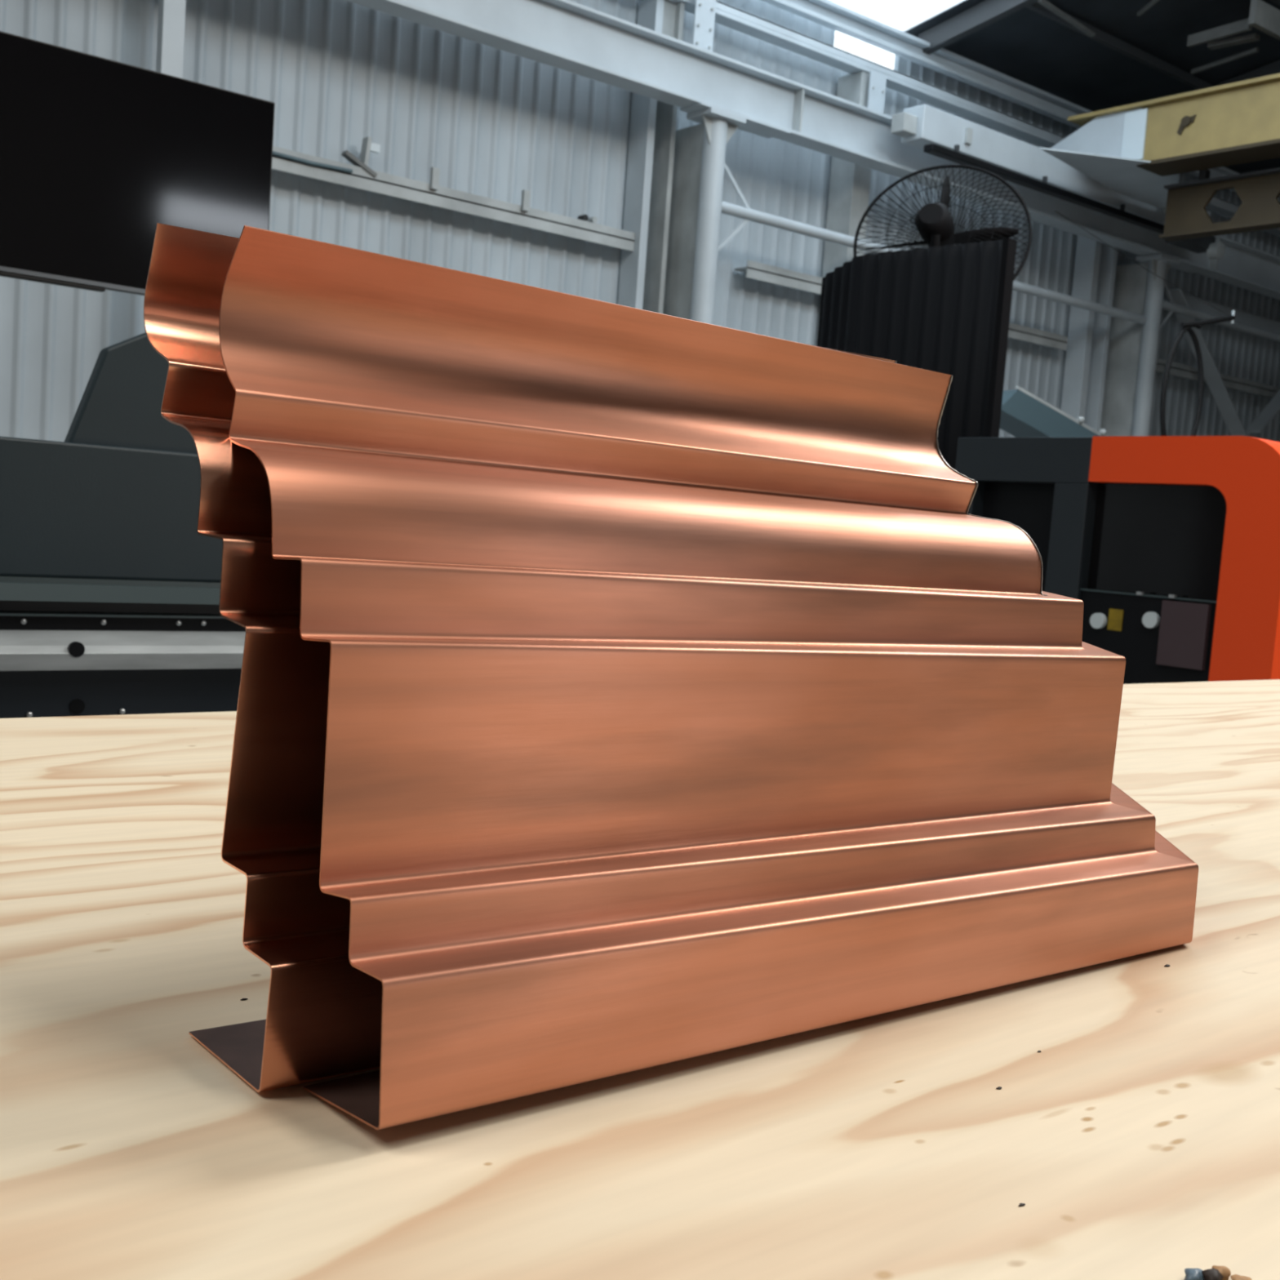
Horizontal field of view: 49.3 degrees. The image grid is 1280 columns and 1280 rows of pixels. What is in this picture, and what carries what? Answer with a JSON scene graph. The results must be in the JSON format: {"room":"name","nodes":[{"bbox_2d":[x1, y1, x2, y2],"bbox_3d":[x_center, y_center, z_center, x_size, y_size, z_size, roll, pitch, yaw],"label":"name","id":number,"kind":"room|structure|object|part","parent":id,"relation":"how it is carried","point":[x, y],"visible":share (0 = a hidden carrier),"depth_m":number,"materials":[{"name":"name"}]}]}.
{"room":"metal workshop","nodes":[
{"label":"metal workshop","id":0,"kind":"room"},
{"bbox_2d":[0,0,1279,442],"bbox_3d":[3.982,-3.054,15.733,35.995,6.370,0.024,0,6,-39],"label":"wall","id":1,"kind":"structure","parent":0,"point":[497,124],"depth_m":11.40,"materials":[{"name":"grey metal"}]},
{"bbox_2d":[272,151,352,173],"bbox_3d":[-2.400,-3.490,10.200,0.652,0.039,0.028,0,6,-39],"label":"conduit","id":2,"kind":"object","parent":1,"relation":"attached to","point":[276,153],"visible":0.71,"depth_m":10.19,"materials":[{"name":"grey metal"}]},
{"bbox_2d":[429,167,439,190],"bbox_3d":[-1.594,-3.582,10.840,0.060,0.160,0.039,0,6,-39],"label":"cleat","id":3,"kind":"object","parent":1,"relation":"attached to","point":[434,171],"visible":1,"depth_m":10.82,"materials":[{"name":"white metal"}]},
{"bbox_2d":[520,189,530,211],"bbox_3d":[-0.932,-3.580,11.377,0.060,0.160,0.039,0,6,-39],"label":"cleat","id":4,"kind":"object","parent":1,"relation":"attached to","point":[526,194],"visible":1,"depth_m":11.36,"materials":[{"name":"white metal"}]},
{"bbox_2d":[577,214,588,221],"bbox_3d":[-0.488,-3.615,11.966,0.054,0.054,0.080,0,6,-39],"label":"plug","id":5,"kind":"object","parent":1,"relation":"attached to","point":[583,217],"visible":0.76,"depth_m":11.94,"materials":[{"name":"black plastic"}]},
{"bbox_2d":[586,216,597,223],"bbox_3d":[-0.410,-3.615,12.029,0.054,0.054,0.080,0,6,-39],"label":"plug","id":6,"kind":"object","parent":1,"relation":"attached to","point":[593,220],"visible":0.76,"depth_m":12.00,"materials":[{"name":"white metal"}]},
{"bbox_2d":[662,0,676,38],"bbox_3d":[0.174,-5.473,12.108,0.180,0.960,0.240,0,6,-39],"label":"wall post","id":7,"kind":"object","parent":1,"relation":"attached to","point":[669,7],"visible":0.15,"depth_m":12.03,"materials":[{"name":"white metal"}]},
{"bbox_2d":[271,146,1279,397],"bbox_3d":[4.087,-3.454,15.609,36.000,0.160,0.180,0,6,-39],"label":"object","id":8,"kind":"structure","parent":1,"relation":"attached to","point":[385,184],"depth_m":11.49,"materials":[{"name":"white metal"}]},
{"bbox_2d":[341,136,380,177],"bbox_3d":[-2.102,-3.645,10.509,0.316,0.295,0.130,0,6,-39],"label":"wall bracket","id":9,"kind":"object","parent":8,"relation":"on","point":[367,146],"visible":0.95,"depth_m":10.51,"materials":[{"name":"white metal"}]},
{"bbox_3d":[-2.081,-3.653,10.552,0.060,0.283,0.090,0,6,-39],"label":"arm","id":10,"kind":"part","parent":9,"relation":"part of","materials":[{"name":"white metal"}]},
{"bbox_2d":[1163,288,1279,333],"bbox_3d":[12.286,-4.249,22.094,15.100,0.170,0.260,0,6,-39],"label":"trim","id":11,"kind":"structure","parent":1,"relation":"attached to","point":[1194,303],"depth_m":18.21,"materials":[{"name":"white paint"}]},
{"bbox_2d":[902,0,1279,173],"bbox_3d":[9.934,-6.763,8.421,36.000,3.213,18.050,0,6,-39],"label":"ceiling","id":12,"kind":"structure","parent":0,"point":[1026,46],"depth_m":14.70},
{"bbox_2d":[918,0,1037,54],"bbox_3d":[8.511,-6.634,7.285,0.100,3.309,17.685,0,6,-39],"label":"rafter","id":13,"kind":"object","parent":12,"relation":"attached to","point":[987,12],"visible":0.8,"depth_m":13.72,"materials":[{"name":"grey metal"}]},
{"bbox_2d":[1037,0,1095,37],"bbox_3d":[4.152,-6.044,13.568,0.050,0.030,1.097,9,7,43],"label":"strut","id":14,"kind":"object","parent":13,"relation":"attached to","point":[1045,3],"visible":1,"depth_m":13.54,"materials":[{"name":"grey metal"}]},
{"bbox_2d":[1137,0,1159,16],"bbox_3d":[4.843,-6.004,13.090,0.032,0.030,0.779,4,5,-5],"label":"strut","id":15,"kind":"object","parent":12,"relation":"attached to","point":[1152,2],"visible":1,"depth_m":13.28,"materials":[{"name":"grey metal"}]},
{"bbox_2d":[1186,17,1251,47],"bbox_3d":[5.559,-5.828,13.404,0.050,0.100,0.666,1,6,-33],"label":"bracket","id":16,"kind":"object","parent":12,"relation":"attached to","point":[1241,26],"visible":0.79,"depth_m":13.38,"materials":[{"name":"grey metal"}]},
{"bbox_2d":[1191,47,1258,74],"bbox_3d":[5.799,-5.749,13.864,0.030,0.040,0.824,2,5,-25],"label":"bracket","id":17,"kind":"object","parent":12,"relation":"attached to","point":[1253,51],"visible":1,"depth_m":13.83,"materials":[{"name":"grey metal"}]},
{"bbox_2d":[1207,33,1260,49],"bbox_3d":[5.723,-5.771,13.466,0.100,0.040,0.467,0,7,-44],"label":"bracket","id":18,"kind":"object","parent":12,"relation":"attached to","point":[1253,37],"visible":1,"depth_m":13.44,"materials":[{"name":"grey metal"}]},
{"bbox_2d":[1214,59,1279,86],"bbox_3d":[11.399,-6.623,9.630,0.100,3.309,17.685,0,6,-39],"label":"rafter","id":19,"kind":"object","parent":12,"relation":"attached to","point":[1273,68],"visible":0.02,"depth_m":15.26,"materials":[{"name":"grey metal"}]},
{"bbox_2d":[1248,0,1279,39],"bbox_3d":[6.050,-5.771,13.138,1.059,0.220,0.066,1,6,-37],"label":"bracket","id":20,"kind":"object","parent":12,"relation":"attached to","point":[1263,16],"visible":1,"depth_m":12.91,"materials":[{"name":"grey metal"}]},
{"bbox_3d":[14.272,-6.613,11.961,0.100,3.309,17.685,0,6,-39],"label":"rafter","id":21,"kind":"object","parent":12,"relation":"attached to","visible":0},
{"bbox_2d":[1026,1,1215,89],"bbox_3d":[10.933,-6.148,19.326,18.700,0.090,0.060,0,6,-39],"label":"rafter","id":22,"kind":"structure","parent":21,"relation":"attached to","point":[1101,37],"depth_m":14.59,"materials":[{"name":"grey metal"}]},
{"bbox_2d":[1270,0,1279,5],"bbox_3d":[11.859,-6.242,18.186,18.700,0.090,0.060,0,6,-39],"label":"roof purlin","id":23,"kind":"structure","parent":21,"relation":"attached to","point":[1277,2],"depth_m":13.61,"materials":[{"name":"grey metal"}]},
{"bbox_2d":[1159,167,1279,241],"bbox_3d":[7.450,-3.941,11.278,0.200,0.625,6.950,0,6,-39],"label":"beam","id":24,"kind":"structure","parent":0,"point":[1187,217],"depth_m":13.49,"materials":[{"name":"yellow metal"}]},
{"bbox_2d":[890,72,1279,259],"bbox_3d":[6.962,-4.412,11.547,5.460,1.015,8.080,0,6,-39],"label":"crane","id":25,"kind":"object","parent":24,"relation":"on","point":[1120,162],"visible":0.8,"depth_m":13.51,"materials":[{"name":"white paint"}]},
{"bbox_3d":[4.690,-4.528,14.514,5.250,0.065,0.110,0,6,-39],"label":"conductor rail","id":26,"kind":"part","parent":25,"relation":"part of","materials":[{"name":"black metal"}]},
{"bbox_3d":[5.153,-4.671,14.160,0.930,0.015,3.005,8,6,41],"label":"gusset plate","id":27,"kind":"part","parent":25,"relation":"part of","materials":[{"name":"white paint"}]},
{"bbox_3d":[4.860,-4.960,13.728,0.020,0.480,0.240,0,6,-39],"label":"joint plate","id":28,"kind":"part","parent":25,"relation":"part of","materials":[{"name":"white metal"}]},
{"bbox_2d":[1054,210,1235,435],"bbox_3d":[4.546,-3.083,13.662,1.035,2.654,2.126,0,6,-39],"label":"cable loop","id":29,"kind":"object","parent":25,"relation":"hanging from","point":[1186,326],"visible":0.77,"depth_m":12.93,"materials":[{"name":"black rubber"}]},
{"bbox_3d":[9.348,1.145,9.106,36.000,0.100,18.100,0,6,-39],"label":"floor","id":30,"kind":"structure","parent":0,"visible":0},
{"bbox_2d":[0,333,245,718],"bbox_3d":[-1.807,0.065,2.623,3.300,1.534,0.601,0,6,-39],"label":"machine","id":31,"kind":"object","parent":30,"relation":"on","point":[110,586],"visible":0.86,"depth_m":2.88,"materials":[{"name":"grey metal"}]},
{"bbox_3d":[-1.724,0.003,2.521,3.300,0.074,0.350,0,6,-39],"label":"steel rail","id":32,"kind":"part","parent":31,"relation":"part of","materials":[{"name":"silver metal"}]},
{"bbox_2d":[145,0,186,333],"bbox_3d":[-3.242,-2.863,9.490,0.150,6.000,0.100,0,6,-39],"label":"wall post","id":33,"kind":"object","parent":30,"relation":"on","point":[171,13],"visible":0.02,"depth_m":9.35,"materials":[{"name":"grey metal"}]},
{"bbox_2d":[0,679,1279,1279],"bbox_3d":[1.044,0.678,1.566,5.600,0.900,2.461,0,6,-39],"label":"workbench","id":34,"kind":"object","parent":30,"relation":"on","point":[1140,1140],"visible":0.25,"depth_m":0.67,"materials":[{"name":"beige wood"}]},
{"bbox_2d":[143,222,897,1092],"bbox_3d":[0.049,-0.013,0.966,0.747,0.427,0.302,0,6,-39],"label":"trim","id":35,"kind":"structure","parent":34,"relation":"on","point":[323,1020],"depth_m":0.69,"materials":[{"name":"brown metal"}]},
{"bbox_2d":[218,225,1198,1129],"bbox_3d":[0.097,-0.003,0.962,0.775,0.416,0.344,0,6,-39],"label":"trim","id":36,"kind":"structure","parent":34,"relation":"on","point":[687,699],"depth_m":0.80,"materials":[{"name":"brown metal"}]},
{"bbox_2d":[1184,1267,1204,1279],"bbox_3d":[0.216,0.249,0.545,0.011,0.006,0.008,0,6,-39],"label":"scrap","id":37,"kind":"object","parent":34,"relation":"on","point":[1190,1273],"visible":1,"depth_m":0.54,"materials":[{"name":"grey metal"}]},
{"bbox_2d":[1201,1267,1222,1279],"bbox_3d":[0.224,0.249,0.545,0.009,0.006,0.008,2,5,-21],"label":"scrap","id":38,"kind":"object","parent":34,"relation":"on","point":[1212,1273],"visible":1,"depth_m":0.54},
{"bbox_2d":[1211,1265,1231,1279],"bbox_3d":[0.228,0.249,0.549,0.011,0.005,0.007,0,6,-39],"label":"scrap","id":39,"kind":"object","parent":34,"relation":"on","point":[1224,1271],"visible":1,"depth_m":0.55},
{"bbox_2d":[1230,1274,1251,1279],"bbox_3d":[0.234,0.251,0.546,0.011,0.003,0.008,0,6,-39],"label":"scrap","id":40,"kind":"object","parent":34,"relation":"on","point":[1235,1277],"visible":1,"depth_m":0.55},
{"bbox_2d":[617,0,664,309],"bbox_3d":[-0.105,-2.699,12.265,0.080,5.660,0.260,0,6,-39],"label":"wall post","id":41,"kind":"object","parent":30,"relation":"on","point":[650,12],"visible":0.29,"depth_m":12.10,"materials":[{"name":"grey metal"}]},
{"bbox_2d":[642,2,684,313],"bbox_3d":[0.075,-2.697,12.385,0.050,5.660,0.300,0,6,-39],"label":"wall post","id":42,"kind":"object","parent":30,"relation":"on","point":[666,113],"visible":0.24,"depth_m":12.23,"materials":[{"name":"white metal"}]},
{"bbox_2d":[662,106,746,324],"bbox_3d":[0.350,-2.180,12.306,0.480,4.685,0.800,0,6,-39],"label":"column","id":43,"kind":"structure","parent":30,"relation":"on","point":[700,149],"depth_m":12.03,"materials":[{"name":"grey metal"}]},
{"bbox_3d":[0.260,-2.173,12.416,0.060,4.640,0.520,0,6,-39],"label":"web plate","id":44,"kind":"part","parent":43,"relation":"part of","materials":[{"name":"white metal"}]},
{"bbox_3d":[0.653,-4.461,11.942,0.400,0.045,0.320,0,6,-39],"label":"cap plate","id":45,"kind":"part","parent":43,"relation":"part of","materials":[{"name":"white paint"}]},
{"bbox_2d":[346,0,1279,299],"bbox_3d":[4.538,-4.696,15.059,36.000,0.455,0.280,0,6,-39],"label":"beam","id":46,"kind":"structure","parent":43,"relation":"on","point":[566,35],"depth_m":12.06,"materials":[{"name":"grey metal"}]},
{"bbox_2d":[692,0,715,51],"bbox_3d":[0.548,-5.438,12.012,0.220,0.960,0.085,0,6,-39],"label":"post","id":47,"kind":"object","parent":46,"relation":"on","point":[704,10],"visible":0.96,"depth_m":12.00,"materials":[{"name":"white metal"}]},
{"bbox_3d":[0.830,-4.490,12.081,1.050,0.015,0.280,0,6,-39],"label":"splice plate","id":48,"kind":"part","parent":46,"relation":"part of","materials":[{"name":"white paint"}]},
{"bbox_2d":[866,70,886,113],"bbox_3d":[2.273,-5.217,13.520,0.220,0.515,0.085,0,6,-39],"label":"post","id":49,"kind":"object","parent":46,"relation":"on","point":[877,88],"visible":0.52,"depth_m":13.49,"materials":[{"name":"grey metal"}]},
{"bbox_3d":[6.405,-4.470,16.606,1.050,0.015,0.280,0,6,-39],"label":"splice plate","id":50,"kind":"part","parent":46,"relation":"part of","materials":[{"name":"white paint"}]},
{"bbox_2d":[718,162,1146,324],"bbox_3d":[3.269,-3.759,14.228,6.752,0.865,0.100,0,6,-39],"label":"diagonal brace","id":51,"kind":"object","parent":43,"relation":"attached to","point":[745,213],"visible":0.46,"depth_m":12.99,"materials":[{"name":"white paint"}]},
{"bbox_2d":[816,71,871,346],"bbox_3d":[1.933,-2.689,13.880,0.240,5.660,0.320,0,6,-39],"label":"wall post","id":52,"kind":"object","parent":30,"relation":"on","point":[849,182],"visible":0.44,"depth_m":13.63,"materials":[{"name":"white metal"}]},
{"bbox_2d":[667,0,1279,236],"bbox_3d":[4.339,-5.538,15.309,36.000,0.110,0.180,0,6,-39],"label":"trim","id":53,"kind":"structure","parent":52,"relation":"attached to","point":[727,15],"depth_m":13.69,"materials":[{"name":"white paint"}]},
{"bbox_2d":[817,238,1017,469],"bbox_3d":[1.611,-1.008,9.207,0.500,3.055,1.820,0,6,-39],"label":"screen","id":54,"kind":"object","parent":30,"relation":"on","point":[946,309],"visible":0.37,"depth_m":8.75,"materials":[{"name":"black metal"}]},
{"bbox_3d":[2.117,-0.901,8.519,0.080,3.030,0.040,0,6,-39],"label":"edge post","id":55,"kind":"part","parent":54,"relation":"part of","materials":[{"name":"black metal"}]},
{"bbox_2d":[853,164,1032,280],"bbox_3d":[1.997,-1.438,9.851,0.981,3.857,0.887,2,5,-21],"label":"pedestal fan","id":56,"kind":"object","parent":30,"relation":"on","point":[935,224],"visible":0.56,"depth_m":9.65,"materials":[{"name":"black metal"}]},
{"bbox_3d":[1.815,-2.770,9.809,0.447,0.069,0.110,6,5,16],"label":"blade","id":57,"kind":"part","parent":56,"relation":"part of","materials":[{"name":"black plastic"}]},
{"bbox_3d":[2.030,-2.854,9.588,0.239,0.285,0.284,8,6,38],"label":"motor","id":58,"kind":"part","parent":56,"relation":"part of","materials":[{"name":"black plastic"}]},
{"bbox_3d":[2.135,-3.061,9.797,0.056,0.439,0.211,6,5,18],"label":"blade","id":59,"kind":"part","parent":56,"relation":"part of","materials":[{"name":"black plastic"}]},
{"bbox_3d":[2.380,-2.793,9.641,0.452,0.112,0.080,5,5,16],"label":"blade","id":60,"kind":"part","parent":56,"relation":"part of","materials":[{"name":"black plastic"}]},
{"bbox_2d":[1000,386,1106,437],"bbox_3d":[4.087,-1.029,13.800,2.635,2.682,0.485,0,6,-39],"label":"duct","id":61,"kind":"object","parent":30,"relation":"on","point":[1024,414],"visible":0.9,"depth_m":13.18,"materials":[{"name":"grey metal"}]},
{"bbox_2d":[1060,235,1101,423],"bbox_3d":[5.113,-2.680,16.500,0.120,5.660,0.260,0,6,-39],"label":"wall post","id":62,"kind":"object","parent":30,"relation":"on","point":[1087,256],"visible":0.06,"depth_m":16.36,"materials":[{"name":"grey metal"}]},
{"bbox_2d":[1084,242,1118,431],"bbox_3d":[5.359,-2.677,16.673,0.080,5.660,0.300,0,6,-39],"label":"wall post","id":63,"kind":"object","parent":30,"relation":"on","point":[1108,261],"visible":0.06,"depth_m":16.52,"materials":[{"name":"grey metal"}]},
{"bbox_2d":[955,435,1279,684],"bbox_3d":[2.899,-0.143,7.616,1.500,1.785,1.920,0,6,-39],"label":"machine","id":64,"kind":"object","parent":30,"relation":"on","point":[1169,546],"visible":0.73,"depth_m":6.91,"materials":[{"name":"orange paint"}]},
{"bbox_3d":[2.074,-0.410,7.634,0.040,0.895,0.520,0,6,-39],"label":"recessed panel","id":65,"kind":"part","parent":64,"relation":"part of","materials":[{"name":"black metal"}]},
{"bbox_2d":[1080,590,1216,684],"bbox_3d":[2.464,0.066,7.060,0.065,0.600,0.960,0,6,-39],"label":"control panel","id":66,"kind":"object","parent":64,"relation":"attached to","point":[1122,633],"depth_m":6.98,"materials":[{"name":"black metal"}]},
{"bbox_3d":[2.636,-0.025,6.773,0.030,0.315,0.240,0,6,-39],"label":"mauve panel","id":67,"kind":"part","parent":64,"relation":"part of","materials":[{"name":"grey"}]},
{"bbox_3d":[3.173,-0.170,7.278,1.500,1.635,1.060,0,6,-39],"label":"orange frame","id":68,"kind":"part","parent":64,"relation":"part of","materials":[{"name":"orange paint"}]},
{"bbox_2d":[1100,253,1179,435],"bbox_3d":[5.754,-2.160,16.692,0.480,4.685,0.800,0,6,-39],"label":"column","id":69,"kind":"structure","parent":30,"relation":"on","point":[1133,347],"depth_m":16.52,"materials":[{"name":"grey metal"}]},
{"bbox_3d":[5.664,-2.153,16.802,0.060,4.640,0.520,0,6,-39],"label":"web plate","id":70,"kind":"part","parent":69,"relation":"part of","materials":[{"name":"white metal"}]},
{"bbox_3d":[6.058,-4.441,16.328,0.400,0.045,0.320,0,6,-39],"label":"cap plate","id":71,"kind":"part","parent":69,"relation":"part of","materials":[{"name":"white paint"}]},
{"bbox_2d":[1160,279,1279,342],"bbox_3d":[8.745,-3.977,18.639,6.892,0.865,0.100,0,6,-39],"label":"pipe","id":72,"kind":"object","parent":69,"relation":"attached to","point":[1171,306],"visible":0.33,"depth_m":17.15,"materials":[{"name":"grey metal"}]},
{"bbox_2d":[1164,288,1247,435],"bbox_3d":[7.224,-3.393,17.682,2.124,1.748,0.200,0,6,-39],"label":"diagonal brace","id":73,"kind":"object","parent":72,"relation":"attached to","point":[1211,375],"visible":0.57,"depth_m":17.72,"materials":[{"name":"white paint"}]},
{"bbox_2d":[1245,390,1279,432],"bbox_3d":[8.525,-3.136,18.775,0.988,0.789,0.200,0,6,-39],"label":"diagonal brace","id":74,"kind":"object","parent":72,"relation":"attached to","point":[1273,407],"visible":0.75,"depth_m":18.65,"materials":[{"name":"white paint"}]},
{"bbox_3d":[-1.550,-0.408,4.483,0.440,2.200,0.448,0,6,-39],"label":"stand","id":75,"kind":"object","parent":30,"relation":"on","visible":0},
{"bbox_2d":[0,31,275,295],"bbox_3d":[-1.605,-1.336,3.980,1.150,0.652,0.052,0,6,-39],"label":"television","id":76,"kind":"object","parent":75,"relation":"attached to","point":[96,153],"visible":0.81,"depth_m":4.01,"materials":[{"name":"black plastic"}]},
{"bbox_3d":[-1.613,-1.027,3.988,1.150,0.012,0.006,0,6,-39],"label":"trim","id":77,"kind":"part","parent":76,"relation":"part of","materials":[{"name":"grey"}]},
{"bbox_3d":[-4.277,-3.872,-2.726,0.100,9.900,18.000,0,6,-39],"label":"wall","id":78,"kind":"structure","parent":0,"visible":0},
{"bbox_2d":[760,0,1279,202],"bbox_3d":[4.341,-5.925,15.307,36.000,0.200,0.100,0,6,-39],"label":"trim","id":79,"kind":"structure","parent":78,"relation":"attached to","point":[827,13],"depth_m":14.23,"materials":[{"name":"white paint"}]}
]}

